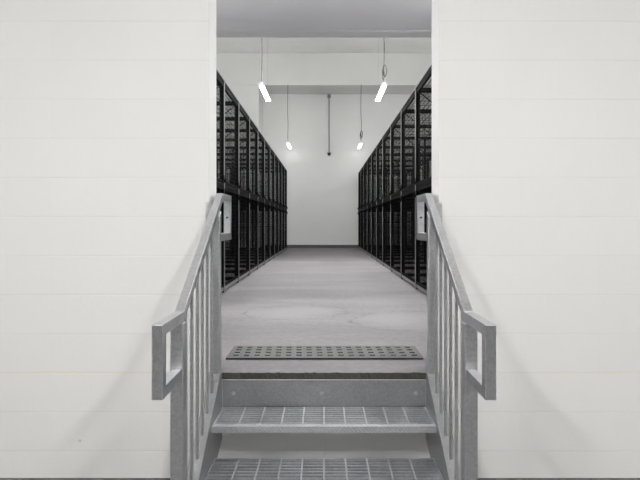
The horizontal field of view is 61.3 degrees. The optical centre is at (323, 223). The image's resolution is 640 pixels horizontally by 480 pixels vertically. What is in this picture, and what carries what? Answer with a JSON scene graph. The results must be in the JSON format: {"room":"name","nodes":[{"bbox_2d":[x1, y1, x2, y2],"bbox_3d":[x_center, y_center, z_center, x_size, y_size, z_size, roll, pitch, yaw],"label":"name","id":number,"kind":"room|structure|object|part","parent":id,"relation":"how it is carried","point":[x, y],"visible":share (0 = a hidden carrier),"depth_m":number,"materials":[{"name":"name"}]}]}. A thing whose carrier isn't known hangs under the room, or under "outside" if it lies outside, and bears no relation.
{"room":"stairway entrance","nodes":[
{"label":"stairway entrance","id":0,"kind":"room"},
{"bbox_2d":[227,85,262,248],"bbox_3d":[-2.710,-1.718,16.935,1.480,4.985,1.130,0,0,0],"label":"wall pier","id":1,"kind":"object","parent":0,"point":[250,97],"visible":0.11,"depth_m":16.37,"materials":[{"name":"white paint"}]},
{"bbox_2d":[0,0,639,477],"bbox_3d":[0.000,-1.980,2.904,7.600,6.600,0.192,0,0,0],"label":"wall","id":2,"kind":"structure","parent":0,"point":[108,107],"depth_m":2.81,"materials":[{"name":"white paint"}]},
{"bbox_2d":[0,478,639,479],"bbox_3d":[0.000,1.380,-0.896,7.600,0.120,7.408,0,0,0],"label":"floor","id":3,"kind":"structure","parent":0,"point":[0,478],"depth_m":2.80,"materials":[{"name":"concrete"}]},
{"bbox_2d":[187,371,460,479],"bbox_3d":[0.000,1.042,2.369,1.170,0.556,0.878,0,0,0],"label":"staircase","id":4,"kind":"structure","parent":3,"relation":"on","point":[249,406],"depth_m":2.58,"materials":[{"name":"metal"}]},
{"bbox_2d":[152,193,231,479],"bbox_3d":[-0.573,0.529,2.478,0.080,1.386,1.345,0,0,0],"label":"stair handrail","id":5,"kind":"object","parent":4,"relation":"on","point":[174,383],"visible":1,"depth_m":2.25,"materials":[{"name":"metal"}]},
{"bbox_3d":[-0.558,0.800,2.068,0.050,0.844,0.050,0,0,0],"label":"post","id":6,"kind":"part","parent":5,"relation":"part of","materials":[{"name":"metal"}]},
{"bbox_3d":[-0.558,0.110,2.480,0.038,0.545,0.800,0,0,0],"label":"rail","id":7,"kind":"part","parent":5,"relation":"part of","materials":[{"name":"metal"}]},
{"bbox_3d":[-0.558,0.347,2.780,0.050,0.831,0.050,0,0,0],"label":"post","id":8,"kind":"part","parent":5,"relation":"part of","materials":[{"name":"metal"}]},
{"bbox_3d":[0.000,0.894,2.806,1.054,0.167,0.003,0,0,0],"label":"riser plate","id":9,"kind":"part","parent":4,"relation":"part of","materials":[{"name":"grey metal"}]},
{"bbox_2d":[416,193,495,479],"bbox_3d":[0.573,0.529,2.478,0.080,1.386,1.345,0,0,0],"label":"stair handrail","id":10,"kind":"object","parent":4,"relation":"on","point":[473,383],"visible":1,"depth_m":2.25,"materials":[{"name":"metal"}]},
{"bbox_3d":[0.558,0.347,2.780,0.050,0.831,0.050,0,0,0],"label":"post","id":11,"kind":"part","parent":10,"relation":"part of","materials":[{"name":"metal"}]},
{"bbox_3d":[0.558,0.110,2.480,0.038,0.545,0.800,0,0,0],"label":"rail","id":12,"kind":"part","parent":10,"relation":"part of","materials":[{"name":"metal"}]},
{"bbox_3d":[0.558,0.800,2.068,0.050,0.844,0.050,0,0,0],"label":"post","id":13,"kind":"part","parent":10,"relation":"part of","materials":[{"name":"metal"}]},
{"bbox_2d":[209,248,438,378],"bbox_3d":[0.000,0.875,10.155,6.900,0.200,14.690,0,0,0],"label":"floor","id":14,"kind":"structure","parent":0,"point":[300,296],"depth_m":4.62,"materials":[{"name":"concrete"}]},
{"bbox_2d":[216,68,225,291],"bbox_3d":[-1.888,-0.428,5.581,1.584,2.406,1.034,0,0,0],"label":"storage rack","id":15,"kind":"object","parent":14,"relation":"on","point":[220,177],"visible":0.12,"depth_m":5.97,"materials":[{"name":"grey metal"}]},
{"bbox_3d":[-1.152,-0.440,5.607,0.036,0.040,0.980,0,0,0],"label":"rail","id":16,"kind":"part","parent":15,"relation":"part of","materials":[{"name":"black metal"}]},
{"bbox_3d":[-1.152,-1.603,5.607,0.036,0.045,0.980,0,0,0],"label":"head rail","id":17,"kind":"part","parent":15,"relation":"part of","materials":[{"name":"black metal"}]},
{"bbox_3d":[-1.145,-1.020,5.607,0.026,1.108,0.972,0,0,0],"label":"door","id":18,"kind":"part","parent":15,"relation":"part of","materials":[{"name":"black paint"}]},
{"bbox_3d":[-1.145,0.147,5.607,0.026,1.123,0.972,0,0,0],"label":"door","id":19,"kind":"part","parent":15,"relation":"part of","materials":[{"name":"black paint"}]},
{"bbox_2d":[221,80,240,292],"bbox_3d":[-1.888,-0.428,6.618,1.584,2.406,1.034,0,0,0],"label":"storage rack","id":20,"kind":"object","parent":14,"relation":"on","point":[228,187],"visible":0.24,"depth_m":6.62,"materials":[{"name":"grey metal"}]},
{"bbox_3d":[-1.152,0.734,6.644,0.036,0.038,0.980,0,0,0],"label":"sill rail","id":21,"kind":"part","parent":20,"relation":"part of","materials":[{"name":"grey metal"}]},
{"bbox_3d":[-1.152,-0.440,6.644,0.036,0.040,0.980,0,0,0],"label":"rail","id":22,"kind":"part","parent":20,"relation":"part of","materials":[{"name":"black metal"}]},
{"bbox_3d":[-1.152,-1.603,6.644,0.036,0.045,0.980,0,0,0],"label":"head rail","id":23,"kind":"part","parent":20,"relation":"part of","materials":[{"name":"black metal"}]},
{"bbox_3d":[-1.145,-1.020,6.644,0.026,1.108,0.972,0,0,0],"label":"door","id":24,"kind":"part","parent":20,"relation":"part of","materials":[{"name":"black paint"}]},
{"bbox_3d":[-1.145,0.147,6.644,0.026,1.123,0.972,0,0,0],"label":"door","id":25,"kind":"part","parent":20,"relation":"part of","materials":[{"name":"black paint"}]},
{"bbox_2d":[227,101,250,282],"bbox_3d":[-1.888,-0.428,7.655,1.584,2.406,1.034,0,0,0],"label":"storage rack","id":26,"kind":"object","parent":14,"relation":"on","point":[244,191],"visible":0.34,"depth_m":7.68,"materials":[{"name":"grey metal"}]},
{"bbox_3d":[-1.905,-1.603,7.681,1.458,0.027,0.980,0,0,0],"label":"roof panel","id":27,"kind":"part","parent":26,"relation":"part of","materials":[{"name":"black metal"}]},
{"bbox_3d":[-1.156,-0.425,7.163,0.052,2.400,0.051,0,0,0],"label":"post","id":28,"kind":"part","parent":26,"relation":"part of","materials":[{"name":"black metal"}]},
{"bbox_3d":[-1.152,-0.440,7.681,0.036,0.040,0.980,0,0,0],"label":"rail","id":29,"kind":"part","parent":26,"relation":"part of","materials":[{"name":"black metal"}]},
{"bbox_3d":[-1.152,-1.603,7.681,0.036,0.045,0.980,0,0,0],"label":"head rail","id":30,"kind":"part","parent":26,"relation":"part of","materials":[{"name":"black metal"}]},
{"bbox_3d":[-1.145,-1.020,7.681,0.026,1.108,0.972,0,0,0],"label":"door","id":31,"kind":"part","parent":26,"relation":"part of","materials":[{"name":"black paint"}]},
{"bbox_3d":[-1.145,0.147,7.681,0.026,1.123,0.972,0,0,0],"label":"door","id":32,"kind":"part","parent":26,"relation":"part of","materials":[{"name":"black paint"}]},
{"bbox_2d":[227,117,258,274],"bbox_3d":[-1.888,-0.428,8.692,1.584,2.406,1.034,0,0,0],"label":"storage rack","id":33,"kind":"object","parent":14,"relation":"on","point":[252,196],"visible":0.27,"depth_m":8.77,"materials":[{"name":"grey metal"}]},
{"bbox_3d":[-1.145,-1.020,8.718,0.026,1.108,0.972,0,0,0],"label":"door","id":34,"kind":"part","parent":33,"relation":"part of","materials":[{"name":"black paint"}]},
{"bbox_3d":[-1.145,0.147,8.718,0.026,1.123,0.972,0,0,0],"label":"door","id":35,"kind":"part","parent":33,"relation":"part of","materials":[{"name":"black paint"}]},
{"bbox_2d":[227,129,265,268],"bbox_3d":[-1.888,-0.428,9.729,1.584,2.406,1.034,0,0,0],"label":"storage rack","id":36,"kind":"object","parent":14,"relation":"on","point":[260,199],"visible":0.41,"depth_m":9.64,"materials":[{"name":"grey metal"}]},
{"bbox_3d":[-1.145,-1.020,9.755,0.026,1.108,0.972,0,0,0],"label":"door","id":37,"kind":"part","parent":36,"relation":"part of","materials":[{"name":"black paint"}]},
{"bbox_3d":[-1.145,0.147,9.755,0.026,1.123,0.972,0,0,0],"label":"door","id":38,"kind":"part","parent":36,"relation":"part of","materials":[{"name":"black paint"}]},
{"bbox_2d":[227,138,270,264],"bbox_3d":[-1.888,-0.428,10.766,1.584,2.406,1.034,0,0,0],"label":"storage rack","id":39,"kind":"object","parent":14,"relation":"on","point":[267,200],"visible":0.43,"depth_m":10.74,"materials":[{"name":"grey metal"}]},
{"bbox_3d":[-1.905,-1.603,10.792,1.458,0.027,0.980,0,0,0],"label":"roof panel","id":40,"kind":"part","parent":39,"relation":"part of","materials":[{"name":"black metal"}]},
{"bbox_3d":[-1.145,-1.020,10.792,0.026,1.108,0.972,0,0,0],"label":"door","id":41,"kind":"part","parent":39,"relation":"part of","materials":[{"name":"black paint"}]},
{"bbox_3d":[-1.145,0.147,10.792,0.026,1.123,0.972,0,0,0],"label":"door","id":42,"kind":"part","parent":39,"relation":"part of","materials":[{"name":"black paint"}]},
{"bbox_2d":[227,147,275,260],"bbox_3d":[-1.888,-0.428,11.803,1.584,2.406,1.034,0,0,0],"label":"storage rack","id":43,"kind":"object","parent":14,"relation":"on","point":[272,152],"visible":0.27,"depth_m":11.57,"materials":[{"name":"grey metal"}]},
{"bbox_3d":[-1.145,-1.020,11.829,0.026,1.108,0.972,0,0,0],"label":"door","id":44,"kind":"part","parent":43,"relation":"part of","materials":[{"name":"black paint"}]},
{"bbox_3d":[-1.145,0.147,11.829,0.026,1.123,0.972,0,0,0],"label":"door","id":45,"kind":"part","parent":43,"relation":"part of","materials":[{"name":"black paint"}]},
{"bbox_2d":[227,153,279,257],"bbox_3d":[-1.888,-0.428,12.840,1.584,2.406,1.034,0,0,0],"label":"locker","id":46,"kind":"object","parent":14,"relation":"on","point":[275,155],"visible":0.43,"depth_m":12.60,"materials":[{"name":"grey metal"}]},
{"bbox_3d":[-1.156,-0.425,12.348,0.052,2.400,0.051,0,0,0],"label":"post","id":47,"kind":"part","parent":46,"relation":"part of","materials":[{"name":"black metal"}]},
{"bbox_3d":[-1.145,-1.020,12.866,0.026,1.108,0.972,0,0,0],"label":"door","id":48,"kind":"part","parent":46,"relation":"part of","materials":[{"name":"black paint"}]},
{"bbox_3d":[-1.145,0.147,12.866,0.026,1.123,0.972,0,0,0],"label":"door","id":49,"kind":"part","parent":46,"relation":"part of","materials":[{"name":"black paint"}]},
{"bbox_2d":[227,158,282,254],"bbox_3d":[-1.888,-0.428,13.877,1.584,2.406,1.034,0,0,0],"label":"locker","id":50,"kind":"object","parent":14,"relation":"on","point":[279,161],"visible":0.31,"depth_m":13.90,"materials":[{"name":"grey metal"}]},
{"bbox_3d":[-1.145,-1.020,13.903,0.026,1.108,0.972,0,0,0],"label":"door","id":51,"kind":"part","parent":50,"relation":"part of","materials":[{"name":"black paint"}]},
{"bbox_3d":[-1.145,0.147,13.903,0.026,1.123,0.972,0,0,0],"label":"door","id":52,"kind":"part","parent":50,"relation":"part of","materials":[{"name":"black paint"}]},
{"bbox_2d":[227,163,285,252],"bbox_3d":[-1.888,-0.428,14.914,1.584,2.406,1.034,0,0,0],"label":"locker","id":53,"kind":"object","parent":14,"relation":"on","point":[283,206],"visible":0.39,"depth_m":14.89,"materials":[{"name":"grey metal"}]},
{"bbox_3d":[-1.145,-1.020,14.940,0.026,1.108,0.972,0,0,0],"label":"door","id":54,"kind":"part","parent":53,"relation":"part of","materials":[{"name":"black paint"}]},
{"bbox_3d":[-1.145,0.147,14.940,0.026,1.123,0.972,0,0,0],"label":"door","id":55,"kind":"part","parent":53,"relation":"part of","materials":[{"name":"black paint"}]},
{"bbox_2d":[241,167,287,250],"bbox_3d":[-1.888,-0.428,15.951,1.584,2.406,1.034,0,0,0],"label":"locker","id":56,"kind":"object","parent":14,"relation":"on","point":[285,170],"visible":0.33,"depth_m":16.08,"materials":[{"name":"grey metal"}]},
{"bbox_3d":[-1.145,-1.020,15.950,0.026,1.108,0.919,0,0,0],"label":"door","id":57,"kind":"part","parent":56,"relation":"part of","materials":[{"name":"black paint"}]},
{"bbox_3d":[-1.145,0.147,15.950,0.026,1.123,0.919,0,0,0],"label":"door","id":58,"kind":"part","parent":56,"relation":"part of","materials":[{"name":"black paint"}]},
{"bbox_2d":[226,346,422,359],"bbox_3d":[0.003,0.770,3.240,1.130,0.010,0.310,0,0,0],"label":"floor plate","id":59,"kind":"object","parent":14,"relation":"on","point":[238,352],"visible":1,"depth_m":3.19,"materials":[{"name":"metal"}]},
{"bbox_2d":[357,169,411,248],"bbox_3d":[1.852,-0.428,16.630,1.584,2.406,1.197,0,0,0],"label":"locker","id":60,"kind":"object","parent":14,"relation":"on","point":[359,172],"visible":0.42,"depth_m":16.67,"materials":[{"name":"grey metal"}]},
{"bbox_3d":[1.109,-1.020,16.629,0.026,1.108,1.082,0,0,0],"label":"door","id":61,"kind":"part","parent":60,"relation":"part of","materials":[{"name":"black paint"}]},
{"bbox_3d":[1.109,0.147,16.629,0.026,1.123,1.082,0,0,0],"label":"door","id":62,"kind":"part","parent":60,"relation":"part of","materials":[{"name":"black paint"}]},
{"bbox_3d":[2.618,-0.425,16.056,0.052,2.400,0.051,0,0,0],"label":"post","id":63,"kind":"part","parent":60,"relation":"part of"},
{"bbox_2d":[360,165,411,250],"bbox_3d":[1.852,-0.428,15.430,1.584,2.406,1.197,0,0,0],"label":"locker","id":64,"kind":"object","parent":14,"relation":"on","point":[362,168],"visible":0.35,"depth_m":15.16,"materials":[{"name":"grey metal"}]},
{"bbox_3d":[1.109,-1.020,15.456,0.026,1.108,1.135,0,0,0],"label":"door","id":65,"kind":"part","parent":64,"relation":"part of","materials":[{"name":"black paint"}]},
{"bbox_3d":[1.109,0.147,15.456,0.026,1.123,1.135,0,0,0],"label":"door","id":66,"kind":"part","parent":64,"relation":"part of","materials":[{"name":"black paint"}]},
{"bbox_3d":[1.120,-0.425,14.857,0.052,2.400,0.051,0,0,0],"label":"post","id":67,"kind":"part","parent":64,"relation":"part of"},
{"bbox_2d":[363,160,427,254],"bbox_3d":[1.852,-0.428,14.229,1.584,2.406,1.197,0,0,0],"label":"locker","id":68,"kind":"object","parent":14,"relation":"on","point":[365,163],"visible":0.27,"depth_m":14.11,"materials":[{"name":"grey metal"}]},
{"bbox_3d":[1.109,-1.020,14.255,0.026,1.108,1.135,0,0,0],"label":"door","id":69,"kind":"part","parent":68,"relation":"part of","materials":[{"name":"black paint"}]},
{"bbox_3d":[1.109,0.147,14.255,0.026,1.123,1.135,0,0,0],"label":"door","id":70,"kind":"part","parent":68,"relation":"part of","materials":[{"name":"black paint"}]},
{"bbox_3d":[2.618,-0.425,13.656,0.052,2.400,0.051,0,0,0],"label":"post","id":71,"kind":"part","parent":68,"relation":"part of","materials":[{"name":"black metal"}]},
{"bbox_2d":[366,153,431,257],"bbox_3d":[1.852,-0.428,13.030,1.584,2.406,1.197,0,0,0],"label":"locker","id":72,"kind":"object","parent":14,"relation":"on","point":[369,159],"visible":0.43,"depth_m":13.15,"materials":[{"name":"grey metal"}]},
{"bbox_3d":[1.109,-1.020,13.056,0.026,1.108,1.135,0,0,0],"label":"door","id":73,"kind":"part","parent":72,"relation":"part of","materials":[{"name":"black paint"}]},
{"bbox_3d":[1.109,0.147,13.056,0.026,1.123,1.135,0,0,0],"label":"door","id":74,"kind":"part","parent":72,"relation":"part of","materials":[{"name":"black paint"}]},
{"bbox_3d":[1.869,-1.603,13.056,1.458,0.027,1.143,0,0,0],"label":"roof panel","id":75,"kind":"part","parent":72,"relation":"part of","materials":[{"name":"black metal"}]},
{"bbox_2d":[370,146,431,260],"bbox_3d":[1.852,-0.428,11.829,1.584,2.406,1.197,0,0,0],"label":"locker","id":76,"kind":"object","parent":14,"relation":"on","point":[374,151],"visible":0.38,"depth_m":11.25,"materials":[{"name":"grey metal"}]},
{"bbox_3d":[1.109,-1.020,11.855,0.026,1.108,1.135,0,0,0],"label":"door","id":77,"kind":"part","parent":76,"relation":"part of","materials":[{"name":"black paint"}]},
{"bbox_3d":[1.109,0.147,11.855,0.026,1.123,1.135,0,0,0],"label":"door","id":78,"kind":"part","parent":76,"relation":"part of","materials":[{"name":"black paint"}]},
{"bbox_3d":[1.869,-1.603,11.855,1.458,0.027,1.143,0,0,0],"label":"roof panel","id":79,"kind":"part","parent":76,"relation":"part of","materials":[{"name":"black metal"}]},
{"bbox_2d":[375,137,431,265],"bbox_3d":[1.852,-0.428,10.630,1.584,2.406,1.197,0,0,0],"label":"locker","id":80,"kind":"object","parent":14,"relation":"on","point":[379,200],"visible":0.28,"depth_m":10.61,"materials":[{"name":"grey metal"}]},
{"bbox_3d":[1.109,-1.020,10.655,0.026,1.108,1.135,0,0,0],"label":"door","id":81,"kind":"part","parent":80,"relation":"part of","materials":[{"name":"black paint"}]},
{"bbox_3d":[1.109,0.147,10.655,0.026,1.123,1.135,0,0,0],"label":"door","id":82,"kind":"part","parent":80,"relation":"part of","materials":[{"name":"black paint"}]},
{"bbox_3d":[1.869,-1.603,10.655,1.458,0.027,1.143,0,0,0],"label":"roof panel","id":83,"kind":"part","parent":80,"relation":"part of","materials":[{"name":"black metal"}]},
{"bbox_2d":[381,125,431,270],"bbox_3d":[1.852,-0.428,9.430,1.584,2.406,1.197,0,0,0],"label":"locker","id":84,"kind":"object","parent":14,"relation":"on","point":[384,197],"visible":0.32,"depth_m":9.42,"materials":[{"name":"grey metal"}]},
{"bbox_3d":[1.109,-1.020,9.456,0.026,1.108,1.135,0,0,0],"label":"door","id":85,"kind":"part","parent":84,"relation":"part of","materials":[{"name":"black paint"}]},
{"bbox_3d":[1.109,0.147,9.456,0.026,1.123,1.135,0,0,0],"label":"door","id":86,"kind":"part","parent":84,"relation":"part of","materials":[{"name":"black paint"}]},
{"bbox_3d":[1.120,-0.425,8.857,0.052,2.400,0.051,0,0,0],"label":"post","id":87,"kind":"part","parent":84,"relation":"part of","materials":[{"name":"black metal"}]},
{"bbox_3d":[1.869,-1.603,9.456,1.458,0.027,1.143,0,0,0],"label":"roof panel","id":88,"kind":"part","parent":84,"relation":"part of","materials":[{"name":"black metal"}]},
{"bbox_2d":[389,109,431,278],"bbox_3d":[1.852,-0.428,8.229,1.584,2.406,1.197,0,0,0],"label":"locker","id":89,"kind":"object","parent":14,"relation":"on","point":[394,124],"visible":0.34,"depth_m":8.18,"materials":[{"name":"grey metal"}]},
{"bbox_3d":[1.116,-1.603,8.255,0.036,0.045,1.143,0,0,0],"label":"head rail","id":90,"kind":"part","parent":89,"relation":"part of","materials":[{"name":"black metal"}]},
{"bbox_3d":[1.109,-1.020,8.255,0.026,1.108,1.135,0,0,0],"label":"door","id":91,"kind":"part","parent":89,"relation":"part of","materials":[{"name":"black paint"}]},
{"bbox_3d":[1.109,0.147,8.255,0.026,1.123,1.135,0,0,0],"label":"door","id":92,"kind":"part","parent":89,"relation":"part of","materials":[{"name":"black paint"}]},
{"bbox_3d":[1.120,-0.425,7.657,0.052,2.400,0.051,0,0,0],"label":"post","id":93,"kind":"part","parent":89,"relation":"part of","materials":[{"name":"black metal"}]},
{"bbox_3d":[1.869,-1.603,8.255,1.458,0.027,1.143,0,0,0],"label":"roof panel","id":94,"kind":"part","parent":89,"relation":"part of","materials":[{"name":"black metal"}]},
{"bbox_2d":[399,87,431,288],"bbox_3d":[1.852,-0.428,7.029,1.584,2.406,1.197,0,0,0],"label":"locker","id":95,"kind":"object","parent":14,"relation":"on","point":[410,189],"visible":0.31,"depth_m":7.00,"materials":[{"name":"grey metal"}]},
{"bbox_3d":[1.116,0.734,7.056,0.036,0.038,1.143,0,0,0],"label":"sill rail","id":96,"kind":"part","parent":95,"relation":"part of","materials":[{"name":"grey metal"}]},
{"bbox_3d":[1.116,-0.440,7.056,0.036,0.040,1.143,0,0,0],"label":"rail","id":97,"kind":"part","parent":95,"relation":"part of","materials":[{"name":"black metal"}]},
{"bbox_3d":[1.116,-1.603,7.056,0.036,0.045,1.143,0,0,0],"label":"head rail","id":98,"kind":"part","parent":95,"relation":"part of","materials":[{"name":"black metal"}]},
{"bbox_3d":[1.109,-1.020,7.056,0.026,1.108,1.135,0,0,0],"label":"door","id":99,"kind":"part","parent":95,"relation":"part of","materials":[{"name":"black paint"}]},
{"bbox_3d":[1.109,0.147,7.056,0.026,1.123,1.135,0,0,0],"label":"door","id":100,"kind":"part","parent":95,"relation":"part of","materials":[{"name":"black paint"}]},
{"bbox_3d":[1.120,-0.425,6.457,0.052,2.400,0.051,0,0,0],"label":"post","id":101,"kind":"part","parent":95,"relation":"part of","materials":[{"name":"black metal"}]},
{"bbox_3d":[1.869,-1.603,7.056,1.458,0.027,1.143,0,0,0],"label":"roof panel","id":102,"kind":"part","parent":95,"relation":"part of","materials":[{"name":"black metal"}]},
{"bbox_2d":[414,63,431,293],"bbox_3d":[1.852,-0.428,5.830,1.584,2.406,1.197,0,0,0],"label":"locker","id":103,"kind":"object","parent":14,"relation":"on","point":[426,183],"visible":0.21,"depth_m":6.15,"materials":[{"name":"grey metal"}]},
{"bbox_3d":[1.116,0.734,5.856,0.036,0.038,1.143,0,0,0],"label":"sill rail","id":104,"kind":"part","parent":103,"relation":"part of","materials":[{"name":"grey metal"}]},
{"bbox_3d":[1.116,-0.440,5.856,0.036,0.040,1.143,0,0,0],"label":"rail","id":105,"kind":"part","parent":103,"relation":"part of","materials":[{"name":"black metal"}]},
{"bbox_3d":[1.116,-1.603,5.856,0.036,0.045,1.143,0,0,0],"label":"head rail","id":106,"kind":"part","parent":103,"relation":"part of","materials":[{"name":"black metal"}]},
{"bbox_3d":[1.109,-1.020,5.856,0.026,1.108,1.135,0,0,0],"label":"door","id":107,"kind":"part","parent":103,"relation":"part of","materials":[{"name":"black paint"}]},
{"bbox_3d":[1.109,0.147,5.856,0.026,1.123,1.135,0,0,0],"label":"door","id":108,"kind":"part","parent":103,"relation":"part of","materials":[{"name":"black paint"}]},
{"bbox_2d":[216,0,431,36],"bbox_3d":[0.000,-2.420,4.750,6.900,0.350,3.500,0,0,0],"label":"ceiling","id":109,"kind":"structure","parent":0,"point":[234,18],"depth_m":5.91,"materials":[{"name":"white paint"}]},
{"bbox_2d":[216,37,431,52],"bbox_3d":[0.000,-5.230,10.250,6.900,0.100,14.500,0,0,0],"label":"ceiling","id":110,"kind":"structure","parent":0,"point":[223,44],"depth_m":15.59,"materials":[{"name":"white paint"}]},
{"bbox_2d":[258,37,270,100],"bbox_3d":[-1.100,-3.799,10.050,0.104,2.762,1.208,0,0,0],"label":"pendant light","id":111,"kind":"object","parent":110,"relation":"hanging from","point":[261,84],"visible":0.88,"depth_m":9.72,"materials":[{"name":"white plastic"}]},
{"bbox_2d":[216,53,431,93],"bbox_3d":[0.000,-4.695,16.935,6.900,0.970,1.130,0,0,0],"label":"ceiling beam","id":112,"kind":"structure","parent":110,"relation":"attached to","point":[282,73],"depth_m":16.37,"materials":[{"name":"white paint"}]},
{"bbox_2d":[286,98,291,148],"bbox_3d":[-1.090,-3.314,16.800,0.104,1.792,1.208,0,0,0],"label":"pendant light","id":113,"kind":"object","parent":112,"relation":"hanging from","point":[288,144],"visible":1,"depth_m":16.30,"materials":[{"name":"white plastic"}]},
{"bbox_2d":[357,122,362,148],"bbox_3d":[1.120,-3.314,16.800,0.104,1.792,1.208,0,0,0],"label":"pendant light","id":114,"kind":"object","parent":112,"relation":"hanging from","point":[360,144],"visible":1,"depth_m":16.30,"materials":[{"name":"white plastic"}]},
{"bbox_2d":[375,37,387,100],"bbox_3d":[1.060,-3.799,10.050,0.104,2.762,1.208,0,0,0],"label":"pendant light","id":115,"kind":"object","parent":110,"relation":"hanging from","point":[384,84],"visible":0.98,"depth_m":9.55,"materials":[{"name":"white plastic"}]},
{"bbox_2d":[263,94,429,244],"bbox_3d":[0.000,-2.203,17.550,6.900,5.955,0.100,0,0,0],"label":"wall","id":116,"kind":"structure","parent":0,"point":[322,189],"depth_m":17.50,"materials":[{"name":"white paint"}]},
{"bbox_2d":[327,94,330,155],"bbox_3d":[0.165,-3.200,17.460,0.120,1.970,0.089,0,0,0],"label":"pipe","id":117,"kind":"object","parent":116,"relation":"attached to","point":[328,95],"visible":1,"depth_m":17.45,"materials":[{"name":"grey metal"}]},
{"bbox_2d":[287,245,408,247],"bbox_3d":[0.740,0.725,17.492,5.420,0.100,0.015,0,0,0],"label":"baseboard","id":118,"kind":"structure","parent":116,"relation":"attached to","point":[288,246],"depth_m":17.48,"materials":[{"name":"grey rubber"}]},
{"bbox_2d":[430,94,431,174],"bbox_3d":[3.500,-2.203,10.250,0.100,5.955,14.500,0,0,0],"label":"wall","id":119,"kind":"structure","parent":0,"point":[431,94],"depth_m":17.41,"materials":[{"name":"white paint"}]}
]}

